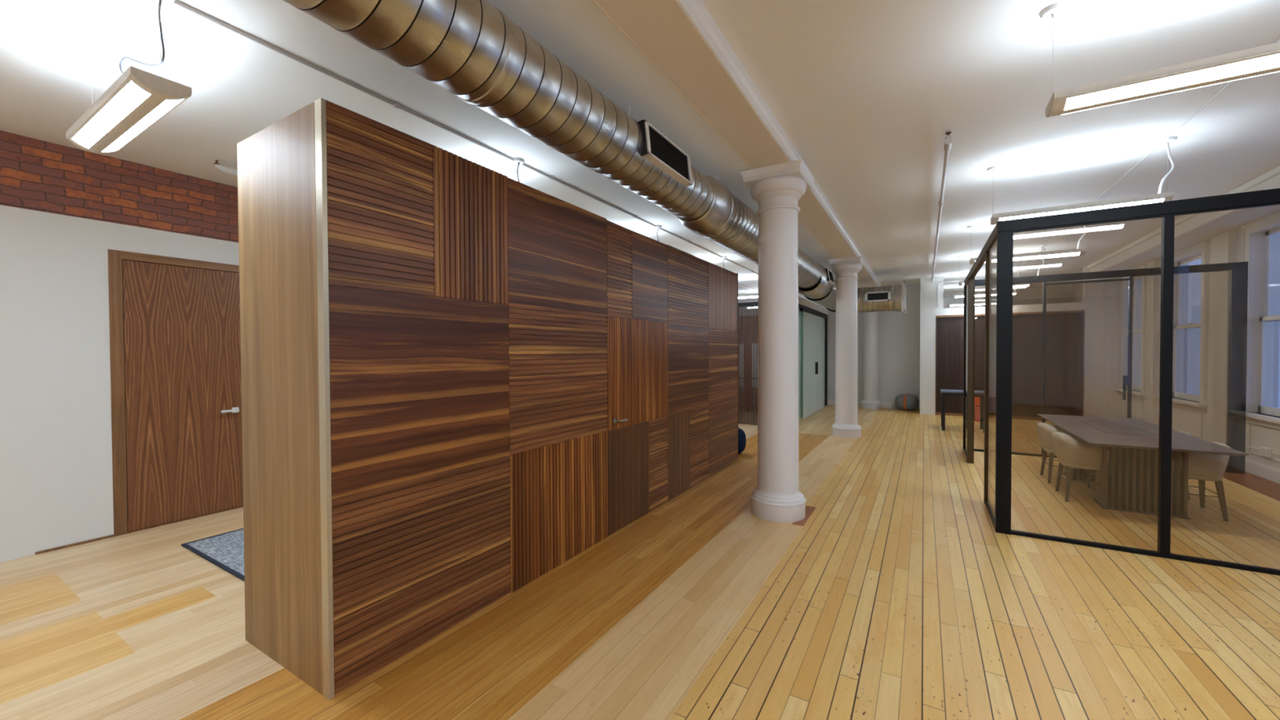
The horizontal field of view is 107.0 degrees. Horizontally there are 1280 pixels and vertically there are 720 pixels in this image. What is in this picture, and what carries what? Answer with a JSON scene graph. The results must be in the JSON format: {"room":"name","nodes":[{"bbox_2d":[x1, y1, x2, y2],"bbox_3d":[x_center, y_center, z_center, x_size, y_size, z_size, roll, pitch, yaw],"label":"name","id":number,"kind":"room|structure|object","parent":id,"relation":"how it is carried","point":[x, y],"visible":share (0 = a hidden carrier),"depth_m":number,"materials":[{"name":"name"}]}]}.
{"room":"open-plan office","nodes":[
{"label":"open-plan office","id":0,"kind":"room"},
{"bbox_2d":[0,204,239,562],"bbox_3d":[-3.120,0.127,5.992,0.030,2.590,21.470,0,1,31],"label":"wall","id":1,"kind":"structure","parent":0,"point":[56,459],"depth_m":3.67,"materials":[{"name":"white paint"}]},
{"bbox_2d":[35,506,243,555],"bbox_3d":[-2.293,1.389,7.343,0.012,0.018,8.800,0,1,31],"label":"baseboard","id":2,"kind":"structure","parent":1,"relation":"attached to","point":[110,535],"depth_m":3.86,"materials":[{"name":"brown wood"}]},
{"bbox_2d":[107,248,243,535],"bbox_3d":[-4.088,0.267,4.359,0.128,2.368,1.060,0,1,31],"label":"door","id":3,"kind":"structure","parent":1,"relation":"in","point":[175,341],"depth_m":4.23,"materials":[{"name":"brown wood"}]},
{"bbox_2d":[0,130,241,532],"bbox_3d":[-2.497,-0.170,7.322,0.270,3.137,24.400,0,1,31],"label":"brick wall","id":4,"kind":"structure","parent":0,"point":[36,175],"depth_m":3.92,"materials":[{"name":"red brick"}]},
{"bbox_2d":[0,404,1279,719],"bbox_3d":[1.653,1.478,4.865,9.930,0.120,24.400,0,1,31],"label":"floor","id":5,"kind":"structure","parent":0,"point":[896,594],"depth_m":2.68,"materials":[{"name":"brown wood"}]},
{"bbox_2d":[181,528,244,581],"bbox_3d":[-2.628,1.446,3.870,1.525,0.011,1.255,0,1,31],"label":"floor mat","id":6,"kind":"object","parent":5,"relation":"on","point":[225,550],"visible":0.24,"depth_m":3.62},
{"bbox_2d":[236,97,737,700],"bbox_3d":[-0.332,0.138,4.496,0.911,2.590,5.272,0,1,31],"label":"wall","id":7,"kind":"structure","parent":5,"relation":"on","point":[461,378],"depth_m":2.49,"materials":[{"name":"wood"}]},
{"bbox_2d":[737,427,746,453],"bbox_3d":[1.348,1.194,7.048,0.450,0.385,0.450,0,1,31],"label":"pouf","id":8,"kind":"object","parent":5,"relation":"on","point":[741,435],"visible":0.23,"depth_m":6.88,"materials":[{"name":"blue fabric"}]},
{"bbox_2d":[737,302,758,425],"bbox_3d":[1.745,0.072,10.131,2.585,2.530,0.060,0,1,31],"label":"slatted screen","id":9,"kind":"object","parent":5,"relation":"on","point":[748,313],"visible":0.13,"depth_m":9.83,"materials":[{"name":"brown wood"}]},
{"bbox_2d":[739,159,814,522],"bbox_3d":[1.276,-0.135,4.386,0.548,3.124,0.548,0,1,31],"label":"column","id":10,"kind":"structure","parent":5,"relation":"on","point":[777,189],"depth_m":4.23,"materials":[{"name":"paint"}]},
{"bbox_2d":[798,303,827,419],"bbox_3d":[4.117,0.035,11.419,0.150,2.545,4.580,0,1,31],"label":"door","id":11,"kind":"structure","parent":5,"relation":"on","point":[812,323],"depth_m":11.28,"materials":[{"name":"glass"}]},
{"bbox_2d":[798,296,828,315],"bbox_3d":[4.077,-1.316,11.448,0.140,0.154,4.670,0,1,31],"label":"trim","id":12,"kind":"structure","parent":11,"relation":"on","point":[802,301],"depth_m":11.50,"materials":[{"name":"white paint"}]},
{"bbox_2d":[827,256,865,438],"bbox_3d":[3.684,-0.207,8.457,0.548,3.124,0.548,0,1,31],"label":"column","id":13,"kind":"structure","parent":5,"relation":"on","point":[846,270],"depth_m":8.30,"materials":[{"name":"paint"}]},
{"bbox_2d":[860,311,880,408],"bbox_3d":[6.135,-0.282,12.607,0.548,3.124,0.548,0,1,31],"label":"column","id":14,"kind":"structure","parent":5,"relation":"on","point":[870,342],"depth_m":12.46,"materials":[{"name":"paint"}]},
{"bbox_2d":[894,394,918,410],"bbox_3d":[6.835,1.085,12.151,0.524,0.399,0.540,0,1,31],"label":"pouf","id":15,"kind":"object","parent":5,"relation":"on","point":[903,402],"visible":1,"depth_m":11.96,"materials":[{"name":"grey fabric"}]},
{"bbox_2d":[940,389,984,433],"bbox_3d":[6.167,0.962,9.054,0.715,0.745,0.600,0,1,31],"label":"side table","id":16,"kind":"object","parent":5,"relation":"on","point":[959,393],"visible":0.76,"depth_m":8.96,"materials":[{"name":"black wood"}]},
{"bbox_2d":[973,396,980,422],"bbox_3d":[7.478,1.011,10.228,0.470,0.600,0.600,0,1,31],"label":"cube","id":17,"kind":"object","parent":5,"relation":"on","point":[976,399],"visible":0.13,"depth_m":10.08,"materials":[{"name":"orange fabric"}]},
{"bbox_2d":[920,266,1122,417],"bbox_3d":[8.549,-0.331,11.002,3.520,3.250,1.270,0,1,31],"label":"wall pier","id":18,"kind":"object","parent":5,"relation":"on","point":[1101,303],"visible":0.8,"depth_m":9.80,"materials":[{"name":"white paint"}]},
{"bbox_2d":[936,280,962,306],"bbox_3d":[7.197,-1.548,11.036,0.505,0.575,0.024,0,1,31],"label":"conduit","id":19,"kind":"object","parent":18,"relation":"attached to","point":[937,304],"visible":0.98,"depth_m":11.13,"materials":[{"name":"white metal"}]},
{"bbox_2d":[935,310,1084,421],"bbox_3d":[8.130,0.130,10.565,2.625,2.345,0.085,0,1,31],"label":"cabinet","id":20,"kind":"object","parent":18,"relation":"attached to","point":[1065,330],"depth_m":10.33,"materials":[{"name":"brown wood"}]},
{"bbox_2d":[1036,422,1091,488],"bbox_3d":[4.877,1.069,5.468,0.462,0.653,0.469,0,1,31],"label":"chair","id":21,"kind":"object","parent":5,"relation":"on","point":[1045,430],"visible":0.52,"depth_m":5.41,"materials":[{"name":"beige fabric"}]},
{"bbox_2d":[1052,431,1108,502],"bbox_3d":[4.481,1.081,4.808,0.462,0.653,0.469,0,1,31],"label":"chair","id":22,"kind":"object","parent":5,"relation":"on","point":[1071,451],"visible":0.78,"depth_m":4.70,"materials":[{"name":"fabric"}]},
{"bbox_2d":[962,187,1279,575],"bbox_3d":[5.137,0.121,4.838,2.836,2.565,3.866,0,1,31],"label":"frame","id":23,"kind":"object","parent":5,"relation":"on","point":[997,253],"visible":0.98,"depth_m":3.89,"materials":[{"name":"metal"}]},
{"bbox_2d":[1037,413,1248,519],"bbox_3d":[5.043,1.065,5.013,0.940,0.673,2.310,0,1,31],"label":"conference table","id":24,"kind":"object","parent":5,"relation":"on","point":[1129,482],"visible":0.88,"depth_m":4.43,"materials":[{"name":"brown wood"}]},
{"bbox_2d":[1177,431,1192,500],"bbox_3d":[5.472,1.073,5.007,0.462,0.653,0.469,0,1,31],"label":"chair","id":25,"kind":"object","parent":5,"relation":"on","point":[1185,433],"visible":0.02,"depth_m":4.81,"materials":[{"name":"beige fabric"}]},
{"bbox_2d":[1173,441,1231,521],"bbox_3d":[5.112,1.084,4.407,0.462,0.653,0.469,0,1,31],"label":"chair","id":26,"kind":"object","parent":5,"relation":"on","point":[1202,468],"visible":0.51,"depth_m":4.21,"materials":[{"name":"beige fabric"}]},
{"bbox_2d":[0,0,1279,299],"bbox_3d":[1.639,-1.895,4.814,9.930,0.373,24.400,0,1,31],"label":"ceiling","id":27,"kind":"structure","parent":0,"point":[868,94],"depth_m":3.17,"materials":[{"name":"paint"}]},
{"bbox_2d":[65,0,191,154],"bbox_3d":[-2.660,-1.430,2.436,1.270,0.464,0.200,0,1,31],"label":"pendant light","id":28,"kind":"object","parent":27,"relation":"hanging from","point":[138,99],"visible":1,"depth_m":2.31,"materials":[{"name":"metal"}]},
{"bbox_2d":[71,80,151,148],"bbox_3d":[-2.688,-1.218,2.391,1.086,0.035,0.062,0,1,31],"label":"diffuser","id":29,"kind":"object","parent":28,"relation":"attached to","point":[126,99],"depth_m":2.34,"materials":[{"name":"white plastic"}]},
{"bbox_2d":[102,98,183,151],"bbox_3d":[-2.631,-1.219,2.488,1.086,0.035,0.062,0,1,31],"label":"diffuser","id":30,"kind":"object","parent":28,"relation":"attached to","point":[162,107],"depth_m":2.43,"materials":[{"name":"white plastic"}]},
{"bbox_2d":[213,160,237,175],"bbox_3d":[-2.961,-1.658,5.008,0.048,0.086,2.400,0,1,31],"label":"light fixture","id":31,"kind":"object","parent":27,"relation":"attached to","point":[223,169],"visible":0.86,"depth_m":4.03,"materials":[{"name":"white metal"}]},
{"bbox_2d":[172,0,758,274],"bbox_3d":[-0.654,-1.694,4.675,0.052,0.028,13.400,0,1,31],"label":"conduit","id":32,"kind":"object","parent":27,"relation":"attached to","point":[394,104],"visible":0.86,"depth_m":3.00,"materials":[{"name":"white metal"}]},
{"bbox_2d":[511,157,524,182],"bbox_3d":[-1.533,-1.464,4.319,1.270,0.464,0.200,0,1,31],"label":"pendant light","id":33,"kind":"object","parent":27,"relation":"hanging from","point":[517,161],"visible":0.12,"depth_m":4.00,"materials":[{"name":"white metal"}]},
{"bbox_2d":[282,0,906,314],"bbox_3d":[1.786,-1.321,5.203,1.613,0.807,13.201,0,1,31],"label":"ventilation duct","id":34,"kind":"object","parent":27,"relation":"hanging from","point":[471,50],"visible":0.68,"depth_m":2.27,"materials":[{"name":"metal"}]},
{"bbox_2d":[653,225,662,240],"bbox_3d":[-0.269,-1.502,6.429,1.270,0.464,0.200,0,1,31],"label":"pendant light","id":35,"kind":"object","parent":27,"relation":"hanging from","point":[657,227],"visible":0.17,"depth_m":6.11,"materials":[{"name":"white metal"}]},
{"bbox_2d":[720,256,726,268],"bbox_3d":[0.939,-1.538,8.445,1.270,0.464,0.200,0,1,31],"label":"pendant light","id":36,"kind":"object","parent":27,"relation":"hanging from","point":[723,257],"visible":0.13,"depth_m":8.14,"materials":[{"name":"white metal"}]},
{"bbox_2d":[591,0,877,287],"bbox_3d":[0.817,-1.689,3.601,0.332,0.016,21.470,0,1,31],"label":"beam","id":37,"kind":"structure","parent":27,"relation":"attached to","point":[660,30],"depth_m":2.87,"materials":[{"name":"paint"}]},
{"bbox_2d":[737,283,758,299],"bbox_3d":[2.146,-1.574,10.461,1.270,0.464,0.200,0,1,31],"label":"pendant light","id":38,"kind":"object","parent":27,"relation":"hanging from","point":[750,295],"visible":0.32,"depth_m":10.27,"materials":[{"name":"white metal"}]},
{"bbox_2d":[737,295,758,298],"bbox_3d":[2.118,-1.361,10.416,1.086,0.035,0.062,0,1,31],"label":"diffuser","id":39,"kind":"object","parent":38,"relation":"attached to","point":[739,296],"depth_m":10.28,"materials":[{"name":"white plastic"}]},
{"bbox_2d":[675,0,882,286],"bbox_3d":[0.974,-1.746,3.506,0.034,0.125,21.470,0,1,31],"label":"ceiling beam","id":40,"kind":"structure","parent":27,"relation":"attached to","point":[695,11],"depth_m":3.02,"materials":[{"name":"white paint"}]},
{"bbox_2d":[931,131,952,281],"bbox_3d":[4.908,-1.836,7.869,0.054,0.111,9.600,0,1,31],"label":"pipe","id":41,"kind":"object","parent":27,"relation":"attached to","point":[948,140],"visible":0.97,"depth_m":4.73,"materials":[{"name":"white metal"}]},
{"bbox_2d":[958,280,964,285],"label":"pendant light","id":42,"kind":"object","parent":27,"relation":"hanging from","point":[961,282],"depth_m":8.68,"materials":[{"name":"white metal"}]},
{"bbox_2d":[974,302,985,305],"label":"pendant light","id":43,"kind":"object","parent":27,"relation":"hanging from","point":[975,303],"depth_m":12.44,"materials":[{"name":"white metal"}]},
{"bbox_2d":[974,292,985,297],"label":"pendant light","id":44,"kind":"object","parent":27,"relation":"hanging from","point":[976,295],"depth_m":10.48,"materials":[{"name":"white metal"}]},
{"bbox_2d":[955,293,1016,297],"bbox_3d":[7.601,-1.426,10.453,1.086,0.035,0.062,0,1,31],"label":"diffuser","id":45,"kind":"object","parent":44,"relation":"attached to","point":[976,295],"depth_m":10.54,"materials":[{"name":"white plastic"}]},
{"bbox_2d":[1013,284,1019,294],"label":"pendant light","id":46,"kind":"object","parent":27,"relation":"hanging from","point":[1015,292],"depth_m":10.16,"materials":[{"name":"white metal"}]},
{"bbox_2d":[966,225,1087,265],"bbox_3d":[5.137,-1.600,6.337,1.270,0.538,0.200,0,1,31],"label":"pendant light","id":47,"kind":"object","parent":27,"relation":"hanging from","point":[1081,251],"visible":0.77,"depth_m":6.16,"materials":[{"name":"white metal"}]},
{"bbox_2d":[984,252,1079,262],"bbox_3d":[5.110,-1.351,6.293,1.086,0.035,0.062,0,1,31],"label":"diffuser","id":48,"kind":"object","parent":47,"relation":"attached to","point":[1039,255],"depth_m":6.19,"materials":[{"name":"white plastic"}]},
{"bbox_2d":[1037,258,1044,275],"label":"pendant light","id":49,"kind":"object","parent":27,"relation":"hanging from","point":[1042,259],"depth_m":8.15,"materials":[{"name":"white metal"}]},
{"bbox_2d":[986,136,1177,225],"bbox_3d":[3.879,-1.563,4.236,1.270,0.538,0.200,0,1,31],"label":"pendant light","id":50,"kind":"object","parent":27,"relation":"hanging from","point":[1163,197],"visible":0.88,"depth_m":4.11,"materials":[{"name":"white metal"}]},
{"bbox_2d":[999,198,1164,221],"bbox_3d":[3.851,-1.314,4.191,1.086,0.035,0.062,0,1,31],"label":"diffuser","id":51,"kind":"object","parent":50,"relation":"attached to","point":[1131,202],"depth_m":4.15,"materials":[{"name":"white plastic"}]},
{"bbox_2d":[1016,36,1279,270],"bbox_3d":[4.277,-1.817,3.818,0.042,0.023,15.000,0,1,31],"label":"conduit","id":52,"kind":"object","parent":27,"relation":"attached to","point":[1277,40],"visible":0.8,"depth_m":3.86,"materials":[{"name":"white metal"}]},
{"bbox_2d":[1040,2,1279,117],"bbox_3d":[2.620,-1.525,2.134,1.270,0.538,0.200,0,1,31],"label":"pendant light","id":53,"kind":"object","parent":27,"relation":"hanging from","point":[1262,60],"visible":1,"depth_m":2.19,"materials":[{"name":"metal"}]},
{"bbox_2d":[1061,71,1279,115],"bbox_3d":[2.650,-1.278,2.186,1.086,0.035,0.062,0,1,31],"label":"diffuser","id":54,"kind":"object","parent":53,"relation":"attached to","point":[1274,71],"depth_m":2.23,"materials":[{"name":"white plastic"}]},
{"bbox_2d":[1064,53,1279,110],"bbox_3d":[2.592,-1.276,2.090,1.086,0.035,0.062,0,1,31],"label":"diffuser","id":55,"kind":"object","parent":53,"relation":"attached to","point":[1249,64],"depth_m":2.17,"materials":[{"name":"white plastic"}]},
{"bbox_2d":[737,284,919,403],"bbox_3d":[4.886,-0.358,13.820,5.660,3.250,0.200,0,1,31],"label":"wall","id":56,"kind":"structure","parent":0,"point":[899,334],"depth_m":12.60,"materials":[{"name":"paint"}]},
{"bbox_2d":[827,399,919,408],"bbox_3d":[4.836,1.194,13.749,5.660,0.150,0.020,0,1,31],"label":"baseboard","id":57,"kind":"structure","parent":56,"relation":"attached to","point":[883,404],"depth_m":12.71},
{"bbox_2d":[943,285,1073,308],"bbox_3d":[10.470,-0.504,13.597,3.790,3.500,0.300,0,1,31],"label":"wall","id":58,"kind":"structure","parent":0,"point":[1055,295],"depth_m":13.14,"materials":[{"name":"white paint"}]},
{"bbox_2d":[947,302,964,306],"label":"pendant light","id":59,"kind":"object","parent":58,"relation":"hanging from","point":[962,304],"depth_m":12.70,"materials":[{"name":"white metal"}]},
{"bbox_2d":[950,303,985,306],"bbox_3d":[8.834,-1.463,12.512,1.086,0.035,0.062,0,1,31],"label":"diffuser","id":60,"kind":"object","parent":59,"relation":"attached to","point":[951,304],"depth_m":12.65,"materials":[{"name":"white plastic"}]},
{"bbox_2d":[951,293,964,297],"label":"pendant light","id":61,"kind":"object","parent":58,"relation":"hanging from","point":[955,295],"depth_m":10.69,"materials":[{"name":"white metal"}]},
{"bbox_2d":[1073,223,1279,470],"bbox_3d":[5.614,-0.187,2.463,0.220,3.250,24.400,0,1,31],"label":"wall","id":62,"kind":"structure","parent":0,"point":[1186,420],"depth_m":5.80,"materials":[{"name":"paint"}]},
{"bbox_2d":[1115,264,1146,399],"bbox_3d":[9.443,-0.512,9.024,0.225,2.435,1.220,0,1,31],"label":"window","id":63,"kind":"structure","parent":62,"relation":"in","point":[1141,394],"depth_m":9.25,"materials":[{"name":"white wood"}]},
{"bbox_2d":[1155,240,1210,413],"bbox_3d":[8.397,-0.481,7.279,0.225,2.435,1.470,0,1,31],"label":"window","id":64,"kind":"structure","parent":62,"relation":"in","point":[1202,406],"depth_m":6.91,"materials":[{"name":"white wood"}]},
{"bbox_2d":[1121,417,1279,484],"bbox_3d":[4.490,1.393,0.833,0.020,0.150,20.400,0,1,31],"label":"baseboard","id":65,"kind":"structure","parent":62,"relation":"attached to","point":[1273,474],"depth_m":5.57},
{"bbox_2d":[1124,230,1279,462],"bbox_3d":[4.617,-0.057,1.081,0.070,3.040,19.500,0,1,31],"label":"trim","id":66,"kind":"structure","parent":62,"relation":"attached to","point":[1223,246],"depth_m":6.41,"materials":[{"name":"paint"}]},
{"bbox_2d":[1240,211,1279,429],"bbox_3d":[7.203,-0.445,5.284,0.225,2.435,1.500,0,1,31],"label":"window","id":67,"kind":"structure","parent":62,"relation":"in","point":[1271,421],"depth_m":5.72,"materials":[{"name":"white wood"}]},
{"bbox_2d":[1245,444,1279,456],"bbox_3d":[7.269,1.070,5.469,0.018,0.020,2.420,0,1,31],"label":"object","id":68,"kind":"structure","parent":62,"relation":"attached to","point":[1246,446],"depth_m":5.65,"materials":[{"name":"paint"}]},
{"bbox_2d":[1260,446,1272,457],"bbox_3d":[7.270,1.069,5.504,0.053,0.100,0.120,0,1,31],"label":"power outlet","id":69,"kind":"object","parent":62,"relation":"attached to","point":[1264,451],"visible":1,"depth_m":5.47,"materials":[{"name":"plastic"}]},
{"bbox_2d":[1087,165,1279,271],"bbox_3d":[4.258,-1.668,0.917,0.570,0.230,20.400,0,1,31],"label":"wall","id":70,"kind":"structure","parent":0,"point":[1192,229],"depth_m":6.20,"materials":[{"name":"paint"}]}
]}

